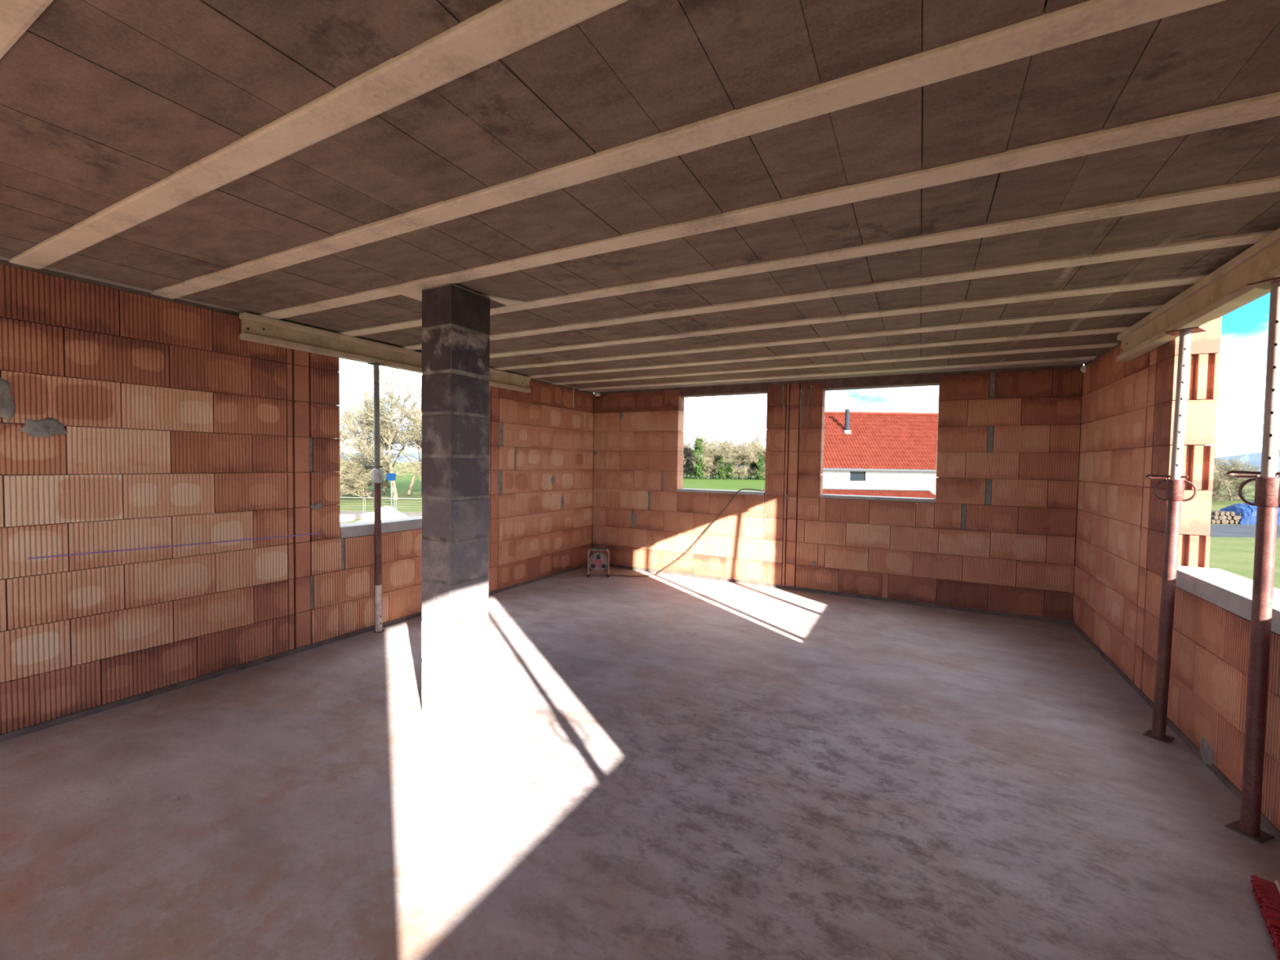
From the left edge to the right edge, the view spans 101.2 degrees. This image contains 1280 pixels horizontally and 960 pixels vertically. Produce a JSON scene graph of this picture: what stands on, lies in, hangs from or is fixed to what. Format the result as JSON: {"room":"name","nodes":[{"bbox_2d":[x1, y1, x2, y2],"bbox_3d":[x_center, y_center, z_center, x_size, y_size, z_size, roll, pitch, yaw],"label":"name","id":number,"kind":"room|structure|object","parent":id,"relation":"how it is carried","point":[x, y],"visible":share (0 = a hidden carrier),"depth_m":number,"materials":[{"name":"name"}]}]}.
{"room":"construction site","nodes":[
{"label":"construction site","id":0,"kind":"room"},
{"bbox_2d":[0,258,593,742],"bbox_3d":[-3.061,0.088,3.596,0.252,2.570,9.864,2,2,28],"label":"wall","id":1,"kind":"structure","parent":0,"point":[170,513],"depth_m":3.46,"materials":[{"name":"brick"}]},
{"bbox_2d":[0,0,1279,392],"bbox_3d":[-0.430,-1.214,2.216,6.057,0.252,9.964,2,2,28],"label":"ceiling","id":2,"kind":"structure","parent":0,"point":[640,194],"depth_m":1.80,"materials":[{"name":"wood"}]},
{"bbox_2d":[0,565,1279,959],"bbox_3d":[-0.472,1.568,2.313,6.057,0.220,9.964,2,2,28],"label":"floor","id":3,"kind":"structure","parent":0,"point":[660,766],"depth_m":2.36,"materials":[{"name":"grey concrete"}]},
{"bbox_2d":[364,363,385,632],"bbox_3d":[-2.355,0.167,4.644,0.198,2.363,0.104,1,2,8],"label":"prop","id":4,"kind":"object","parent":3,"relation":"on","point":[378,473],"visible":1,"depth_m":4.62,"materials":[{"name":"red paint"}]},
{"bbox_2d":[239,312,531,392],"bbox_3d":[-2.070,-1.116,5.032,0.080,0.182,3.055,2,2,28],"label":"timber beam","id":5,"kind":"structure","parent":4,"relation":"on","point":[255,328],"depth_m":4.26,"materials":[{"name":"beige wood"}]},
{"bbox_2d":[421,283,489,721],"bbox_3d":[-1.131,0.140,3.237,0.252,2.549,0.314,2,2,28],"label":"pillar","id":6,"kind":"structure","parent":3,"relation":"on","point":[455,318],"depth_m":3.12,"materials":[{"name":"concrete"}]},
{"bbox_2d":[586,547,609,577],"bbox_3d":[-0.560,1.103,7.093,0.298,0.375,0.215,1,2,-4],"label":"cable reel","id":7,"kind":"object","parent":3,"relation":"on","point":[597,562],"visible":1,"depth_m":7.03,"materials":[{"name":"black plastic"}]},
{"bbox_2d":[604,488,764,577],"bbox_3d":[0.579,0.701,7.002,2.111,1.226,0.246,1,2,9],"label":"power cable","id":8,"kind":"object","parent":3,"relation":"on","point":[744,488],"visible":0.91,"depth_m":7.00,"materials":[{"name":"plastic"}]},
{"bbox_2d":[1142,326,1206,743],"bbox_3d":[3.062,0.313,3.057,0.251,2.345,0.228,0,2,-30],"label":"prop","id":9,"kind":"object","parent":3,"relation":"on","point":[1175,489],"visible":1,"depth_m":3.01,"materials":[{"name":"red paint"}]},
{"bbox_2d":[1115,227,1279,361],"bbox_3d":[2.891,-0.947,2.583,0.080,0.200,3.020,2,2,28],"label":"timber beam","id":10,"kind":"structure","parent":9,"relation":"on","point":[1225,289],"depth_m":2.71,"materials":[{"name":"beige wood"}]},
{"bbox_2d":[1225,276,1279,843],"bbox_3d":[2.647,0.334,2.259,0.182,2.345,0.228,0,2,-19],"label":"prop","id":11,"kind":"object","parent":3,"relation":"on","point":[1267,489],"visible":1,"depth_m":2.22,"materials":[{"name":"red paint"}]},
{"bbox_2d":[1250,875,1279,959],"bbox_3d":[2.195,0.895,1.632,0.274,1.251,0.556,3,3,41],"label":"broom","id":12,"kind":"object","parent":3,"relation":"on","point":[1267,893],"visible":1,"depth_m":1.82,"materials":[{"name":"red plastic"}]},
{"bbox_2d":[591,364,1084,624],"bbox_3d":[1.844,0.060,6.571,5.857,2.570,0.259,2,2,28],"label":"wall","id":13,"kind":"structure","parent":0,"point":[997,537],"depth_m":6.03,"materials":[{"name":"brick"}]},
{"bbox_2d":[1071,290,1279,842],"bbox_3d":[2.114,0.274,0.844,0.287,2.593,9.864,2,2,28],"label":"wall","id":14,"kind":"structure","parent":0,"point":[1128,407],"depth_m":3.35,"materials":[{"name":"brick"}]},
{"label":"outside","id":15,"kind":"structure","parent":0,"visible":0},
{"bbox_2d":[339,467,764,492],"bbox_3d":[-60.951,-2.600,179.515,231.696,0.050,248.718,2,2,28],"label":"field","id":16,"kind":"structure","parent":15,"point":[402,483],"depth_m":109.59,"materials":[{"name":"green plant"}]},
{"bbox_2d":[347,404,422,490],"bbox_3d":[-33.363,-4.712,70.396,10.630,12.748,12.490,0,2,-18],"label":"bare tree","id":17,"kind":"object","parent":16,"relation":"on","point":[398,455],"visible":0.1,"depth_m":69.86,"materials":[{"name":"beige plant"}]},
{"bbox_2d":[690,438,706,479],"bbox_3d":[16.271,-5.887,145.802,4.242,11.261,4.417,1,2,15],"label":"tree","id":18,"kind":"object","parent":16,"relation":"on","point":[698,469],"visible":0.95,"depth_m":145.27,"materials":[{"name":"green plant"}]},
{"bbox_2d":[686,428,718,478],"bbox_3d":[17.649,-7.611,148.613,10.872,14.660,12.420,0,2,-16],"label":"bare tree","id":19,"kind":"object","parent":16,"relation":"on","point":[696,432],"visible":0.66,"depth_m":147.63,"materials":[{"name":"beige plant"}]},
{"bbox_2d":[690,427,726,457],"bbox_3d":[19.367,-8.100,154.682,13.964,15.273,9.354,2,2,33],"label":"bare tree","id":20,"kind":"object","parent":16,"relation":"on","point":[697,434],"visible":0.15,"depth_m":153.83,"materials":[{"name":"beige plant"}]},
{"bbox_2d":[715,453,725,479],"bbox_3d":[22.565,-3.690,145.904,2.963,7.050,2.573,1,2,-9],"label":"tree","id":21,"kind":"object","parent":16,"relation":"on","point":[721,472],"visible":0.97,"depth_m":145.64,"materials":[{"name":"green plant"}]},
{"bbox_2d":[708,426,739,467],"bbox_3d":[24.763,-8.628,155.926,10.142,16.414,16.672,1,2,-4],"label":"bare tree","id":22,"kind":"object","parent":16,"relation":"on","point":[730,432],"visible":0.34,"depth_m":153.53,"materials":[{"name":"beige plant"}]},
{"bbox_2d":[724,457,733,479],"bbox_3d":[24.856,-3.169,146.002,2.479,6.071,2.234,1,2,8],"label":"tree","id":23,"kind":"object","parent":16,"relation":"on","point":[730,470],"visible":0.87,"depth_m":145.68,"materials":[{"name":"green plant"}]},
{"bbox_2d":[730,436,755,478],"bbox_3d":[30.196,-7.232,155.957,14.726,13.795,11.722,-1,3,-39],"label":"bare tree","id":24,"kind":"object","parent":16,"relation":"on","point":[735,437],"visible":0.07,"depth_m":158.31,"materials":[{"name":"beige plant"}]},
{"bbox_2d":[733,428,765,479],"bbox_3d":[32.456,-7.974,156.955,10.374,15.260,14.896,-1,3,-41],"label":"bare tree","id":25,"kind":"object","parent":16,"relation":"on","point":[757,435],"visible":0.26,"depth_m":155.72,"materials":[{"name":"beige plant"}]},
{"bbox_2d":[755,452,764,479],"bbox_3d":[33.524,-3.950,146.902,2.971,7.834,2.954,-1,3,-39],"label":"tree","id":26,"kind":"object","parent":16,"relation":"on","point":[760,463],"visible":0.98,"depth_m":146.50,"materials":[{"name":"green plant"}]},
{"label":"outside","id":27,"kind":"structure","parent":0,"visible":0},
{"bbox_2d":[337,462,1279,589],"bbox_3d":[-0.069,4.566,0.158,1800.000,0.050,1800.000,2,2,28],"label":"ground","id":28,"kind":"structure","parent":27,"point":[1235,555],"depth_m":34.79,"materials":[{"name":"green plant"}]},
{"bbox_2d":[340,514,355,522],"bbox_3d":[-21.344,2.721,37.328,1.500,0.420,1.400,1,2,0],"label":"stack","id":29,"kind":"object","parent":28,"relation":"on","point":[344,517],"visible":0.49,"depth_m":37.20,"materials":[{"name":"white"}]},
{"bbox_2d":[339,406,356,464],"bbox_3d":[-42.173,-4.994,69.779,8.882,13.017,11.320,2,2,36],"label":"bare tree","id":30,"kind":"object","parent":28,"relation":"on","point":[340,406],"visible":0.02,"depth_m":70.99,"materials":[{"name":"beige plant"}]},
{"bbox_2d":[339,449,361,489],"bbox_3d":[-39.140,-1.026,68.423,5.812,6.023,5.625,0,2,-23],"label":"bare shrub","id":31,"kind":"object","parent":28,"relation":"on","point":[341,450],"visible":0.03,"depth_m":68.32,"materials":[{"name":"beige plant"}]},
{"bbox_2d":[339,464,364,496],"bbox_3d":[-34.555,-0.309,61.687,4.556,4.417,4.951,3,3,44],"label":"bare shrub","id":32,"kind":"object","parent":28,"relation":"on","point":[346,483],"visible":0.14,"depth_m":61.65,"materials":[{"name":"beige plant"}]},
{"bbox_2d":[338,404,368,457],"bbox_3d":[-35.597,-3.522,58.852,12.107,11.086,8.680,1,2,-2],"label":"bare tree","id":33,"kind":"object","parent":28,"relation":"on","point":[341,447],"visible":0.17,"depth_m":58.59,"materials":[{"name":"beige plant"}]},
{"bbox_2d":[341,450,373,490],"bbox_3d":[-37.483,-1.405,70.558,6.080,6.784,5.966,0,2,-11],"label":"bare shrub","id":34,"kind":"object","parent":28,"relation":"on","point":[370,483],"visible":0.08,"depth_m":70.33,"materials":[{"name":"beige plant"}]},
{"bbox_2d":[339,444,387,500],"bbox_3d":[-29.412,-0.742,55.156,5.802,5.898,5.692,0,2,-18],"label":"bare shrub","id":35,"kind":"object","parent":28,"relation":"on","point":[351,473],"visible":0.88,"depth_m":54.61,"materials":[{"name":"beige plant"}]},
{"bbox_2d":[361,512,372,519],"bbox_3d":[-20.043,2.678,39.127,0.800,0.420,1.400,1,2,-6],"label":"stack","id":36,"kind":"object","parent":28,"relation":"on","point":[363,515],"visible":0.35,"depth_m":38.42,"materials":[{"name":"white"}]},
{"bbox_2d":[339,387,410,494],"bbox_3d":[-33.028,-4.970,64.586,9.419,13.609,12.808,0,2,-33],"label":"bare tree","id":37,"kind":"object","parent":28,"relation":"on","point":[369,437],"visible":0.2,"depth_m":63.32,"materials":[{"name":"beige plant"}]},
{"bbox_2d":[335,379,422,497],"bbox_3d":[-30.860,-4.746,59.074,13.765,13.609,9.526,2,2,22],"label":"bare tree","id":38,"kind":"object","parent":28,"relation":"on","point":[353,420],"visible":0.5,"depth_m":58.87,"materials":[{"name":"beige plant"}]},
{"bbox_2d":[339,366,422,500],"bbox_3d":[-27.107,-6.064,56.213,10.902,16.567,15.270,0,2,-15],"label":"bare tree","id":39,"kind":"object","parent":28,"relation":"on","point":[392,393],"visible":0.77,"depth_m":55.89,"materials":[{"name":"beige plant"}]},
{"bbox_2d":[355,506,408,522],"bbox_3d":[-18.439,2.407,38.116,3.100,1.081,2.400,1,2,0],"label":"heap","id":40,"kind":"object","parent":28,"relation":"on","point":[387,512],"visible":0.63,"depth_m":37.37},
{"bbox_2d":[368,458,408,495],"bbox_3d":[-31.600,-0.764,64.469,5.101,5.228,6.112,1,2,-4],"label":"bare shrub","id":41,"kind":"object","parent":28,"relation":"on","point":[384,484],"visible":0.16,"depth_m":64.62,"materials":[{"name":"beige plant"}]},
{"bbox_2d":[386,471,395,506],"bbox_3d":[-22.017,0.950,46.552,0.840,3.300,0.140,1,2,0],"label":"sign","id":42,"kind":"object","parent":28,"relation":"on","point":[391,477],"visible":0.93,"depth_m":46.45,"materials":[{"name":"blue metal"}]},
{"bbox_2d":[360,403,422,456],"bbox_3d":[-23.487,-5.298,59.933,13.931,14.966,13.930,2,2,24],"label":"bare tree","id":43,"kind":"object","parent":28,"relation":"on","point":[419,426],"visible":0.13,"depth_m":58.32,"materials":[{"name":"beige plant"}]},
{"bbox_2d":[379,410,422,494],"bbox_3d":[-26.634,-5.258,65.333,13.577,14.411,11.163,3,3,41],"label":"bare tree","id":44,"kind":"object","parent":28,"relation":"on","point":[411,485],"visible":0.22,"depth_m":64.37,"materials":[{"name":"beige plant"}]},
{"bbox_2d":[388,387,422,453],"bbox_3d":[-28.246,-6.830,73.583,11.255,16.920,17.451,1,2,13],"label":"bare tree","id":45,"kind":"object","parent":28,"relation":"on","point":[411,388],"visible":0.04,"depth_m":70.03,"materials":[{"name":"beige plant"}]},
{"bbox_2d":[404,457,422,479],"bbox_3d":[-26.015,-1.194,66.339,6.832,6.132,6.371,1,2,11],"label":"bare shrub","id":46,"kind":"object","parent":28,"relation":"on","point":[417,473],"visible":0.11,"depth_m":65.53,"materials":[{"name":"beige plant"}]},
{"bbox_2d":[683,437,694,477],"bbox_3d":[14.466,-6.944,155.717,14.048,12.702,13.260,2,3,39],"label":"bare shrub","id":47,"kind":"object","parent":28,"relation":"on","point":[686,437],"visible":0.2,"depth_m":154.98,"materials":[{"name":"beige plant"}]},
{"bbox_2d":[684,458,693,476],"bbox_3d":[15.601,-5.101,156.333,9.198,8.988,9.211,1,2,12],"label":"bare shrub","id":48,"kind":"object","parent":28,"relation":"on","point":[691,459],"visible":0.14,"depth_m":156.35,"materials":[{"name":"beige plant"}]},
{"bbox_2d":[683,439,695,475],"bbox_3d":[11.288,-6.621,152.966,14.653,13.937,13.858,2,2,25],"label":"bare shrub","id":49,"kind":"object","parent":28,"relation":"on","point":[686,451],"visible":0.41,"depth_m":151.83,"materials":[{"name":"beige plant"}]},
{"bbox_2d":[683,451,714,478],"bbox_3d":[17.812,-5.237,152.273,11.430,11.025,10.530,1,2,12],"label":"bare shrub","id":50,"kind":"object","parent":28,"relation":"on","point":[690,474],"visible":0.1,"depth_m":152.34,"materials":[{"name":"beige plant"}]},
{"bbox_2d":[684,428,727,479],"bbox_3d":[20.067,-7.815,149.395,16.754,15.121,13.487,1,2,7],"label":"bare tree","id":51,"kind":"object","parent":28,"relation":"on","point":[713,449],"visible":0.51,"depth_m":146.28,"materials":[{"name":"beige plant"}]},
{"bbox_2d":[690,451,724,479],"bbox_3d":[19.097,-4.928,148.402,10.578,10.666,11.069,0,2,-22],"label":"bare shrub","id":52,"kind":"object","parent":28,"relation":"on","point":[713,454],"visible":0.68,"depth_m":148.01,"materials":[{"name":"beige plant"}]},
{"bbox_2d":[701,444,735,478],"bbox_3d":[21.049,-5.592,150.475,12.543,12.102,11.990,2,2,32],"label":"bare shrub","id":53,"kind":"object","parent":28,"relation":"on","point":[711,460],"visible":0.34,"depth_m":149.28,"materials":[{"name":"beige plant"}]},
{"bbox_2d":[711,438,746,479],"bbox_3d":[25.342,-6.154,148.827,12.861,11.926,13.279,0,2,-14],"label":"bare shrub","id":54,"kind":"object","parent":28,"relation":"on","point":[726,453],"visible":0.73,"depth_m":146.11,"materials":[{"name":"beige plant"}]},
{"bbox_2d":[724,433,756,479],"bbox_3d":[28.331,-6.427,150.276,13.571,14.300,12.686,0,2,-27],"label":"bare shrub","id":55,"kind":"object","parent":28,"relation":"on","point":[742,448],"visible":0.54,"depth_m":148.04,"materials":[{"name":"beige plant"}]},
{"bbox_2d":[724,437,759,478],"bbox_3d":[29.065,-6.204,149.475,12.135,12.093,13.404,2,2,26],"label":"bare shrub","id":56,"kind":"object","parent":28,"relation":"on","point":[745,457],"visible":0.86,"depth_m":146.77,"materials":[{"name":"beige plant"}]},
{"bbox_2d":[739,442,757,478],"bbox_3d":[32.085,-5.771,156.471,14.066,12.420,11.021,0,2,-12],"label":"bare shrub","id":57,"kind":"object","parent":28,"relation":"on","point":[744,442],"visible":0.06,"depth_m":155.99,"materials":[{"name":"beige plant"}]},
{"bbox_2d":[735,425,766,477],"bbox_3d":[36.677,-8.908,161.860,14.420,16.868,11.067,1,2,-6],"label":"bare tree","id":58,"kind":"object","parent":28,"relation":"on","point":[761,439],"visible":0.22,"depth_m":161.92,"materials":[{"name":"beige plant"}]},
{"bbox_2d":[744,448,764,479],"bbox_3d":[34.622,-4.802,155.241,10.995,10.373,9.676,0,2,-31],"label":"bare shrub","id":59,"kind":"object","parent":28,"relation":"on","point":[754,464],"visible":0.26,"depth_m":154.04,"materials":[{"name":"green plant"}]},
{"bbox_2d":[746,442,765,477],"bbox_3d":[36.959,-5.688,147.480,13.801,13.118,11.584,3,3,42],"label":"bare shrub","id":60,"kind":"object","parent":28,"relation":"on","point":[763,451],"visible":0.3,"depth_m":147.00,"materials":[{"name":"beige plant"}]},
{"bbox_2d":[746,435,765,478],"bbox_3d":[35.544,-6.638,156.372,12.077,12.703,8.904,1,2,15],"label":"bare tree","id":61,"kind":"object","parent":28,"relation":"on","point":[755,436],"visible":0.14,"depth_m":155.09,"materials":[{"name":"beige plant"}]},
{"bbox_2d":[822,407,937,504],"bbox_3d":[17.062,-0.701,36.472,13.600,8.480,11.821,1,2,0],"label":"house","id":62,"kind":"structure","parent":28,"relation":"on","point":[859,444],"depth_m":34.14,"materials":[{"name":"red tile"}]},
{"bbox_2d":[1203,461,1231,500],"bbox_3d":[76.961,0.167,72.419,6.599,6.109,6.301,-1,3,-45],"label":"bare shrub","id":63,"kind":"object","parent":28,"relation":"on","point":[1215,473],"visible":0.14,"depth_m":70.39,"materials":[{"name":"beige plant"}]},
{"bbox_2d":[1213,484,1234,497],"bbox_3d":[85.272,0.508,79.159,5.839,5.973,6.364,1,2,7],"label":"bare shrub","id":64,"kind":"object","parent":28,"relation":"on","point":[1233,485],"visible":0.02,"depth_m":77.42,"materials":[{"name":"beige plant"}]},
{"bbox_2d":[1210,510,1241,524],"bbox_3d":[50.005,3.205,45.297,2.755,1.060,1.146,1,2,0],"label":"heap","id":65,"kind":"object","parent":28,"relation":"on","point":[1216,517],"visible":0.8,"depth_m":44.84,"materials":[{"name":"beige wood"}]},
{"bbox_2d":[1210,459,1246,502],"bbox_3d":[82.044,0.311,75.106,7.074,6.640,5.971,1,2,14],"label":"bare shrub","id":66,"kind":"object","parent":28,"relation":"on","point":[1220,460],"visible":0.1,"depth_m":74.29,"materials":[{"name":"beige plant"}]},
{"bbox_2d":[1209,459,1254,501],"bbox_3d":[79.438,0.080,72.574,6.331,6.349,7.642,1,2,-9],"label":"bare shrub","id":67,"kind":"object","parent":28,"relation":"on","point":[1227,477],"visible":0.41,"depth_m":71.57,"materials":[{"name":"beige plant"}]},
{"bbox_2d":[1213,439,1260,500],"bbox_3d":[90.907,-1.633,81.158,10.161,9.581,7.811,0,2,-27],"label":"bare tree","id":68,"kind":"object","parent":28,"relation":"on","point":[1216,463],"visible":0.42,"depth_m":80.31,"materials":[{"name":"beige plant"}]},
{"bbox_2d":[1213,457,1260,497],"bbox_3d":[92.896,-0.171,80.966,7.258,6.679,7.435,2,2,26],"label":"bare shrub","id":69,"kind":"object","parent":28,"relation":"on","point":[1243,480],"visible":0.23,"depth_m":80.82,"materials":[{"name":"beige plant"}]},
{"bbox_2d":[1217,500,1279,524],"bbox_3d":[54.267,2.697,45.892,6.487,2.165,2.598,1,2,0],"label":"tarp","id":70,"kind":"object","parent":28,"relation":"on","point":[1247,512],"visible":0.4,"depth_m":44.88,"materials":[{"name":"blue plastic"}]},
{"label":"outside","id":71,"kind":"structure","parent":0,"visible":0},
{"bbox_2d":[339,449,1279,475],"bbox_3d":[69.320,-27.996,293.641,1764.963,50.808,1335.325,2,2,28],"label":"hills","id":72,"kind":"structure","parent":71,"point":[1255,457],"depth_m":509.28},
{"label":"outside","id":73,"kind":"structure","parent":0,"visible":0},
{"bbox_2d":[1208,524,1279,537],"bbox_3d":[78.943,4.352,40.033,111.556,0.050,64.544,2,2,28],"label":"road","id":74,"kind":"structure","parent":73,"point":[1216,530],"depth_m":39.42,"materials":[{"name":"grey asphalt"}]},
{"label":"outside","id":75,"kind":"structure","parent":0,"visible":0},
{"bbox_2d":[340,511,422,518],"bbox_3d":[-28.544,2.668,41.632,33.000,0.050,5.000,1,2,0],"label":"track","id":76,"kind":"object","parent":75,"point":[357,514],"depth_m":42.73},
{"bbox_2d":[339,497,364,512],"bbox_3d":[-23.884,2.043,43.109,2.457,1.257,0.060,1,2,0],"label":"fence panel","id":77,"kind":"object","parent":76,"relation":"on","point":[340,497],"visible":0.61,"depth_m":43.09,"materials":[{"name":"metal"}]},
{"bbox_2d":[364,497,395,512],"bbox_3d":[-21.335,2.082,43.109,2.457,1.257,0.060,1,2,0],"label":"fence panel","id":78,"kind":"object","parent":76,"relation":"on","point":[365,497],"visible":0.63,"depth_m":43.10,"materials":[{"name":"metal"}]},
{"bbox_2d":[395,497,422,511],"bbox_3d":[-18.785,2.121,43.109,2.457,1.257,0.060,1,2,0],"label":"fence panel","id":79,"kind":"object","parent":76,"relation":"on","point":[396,498],"visible":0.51,"depth_m":43.09,"materials":[{"name":"metal"}]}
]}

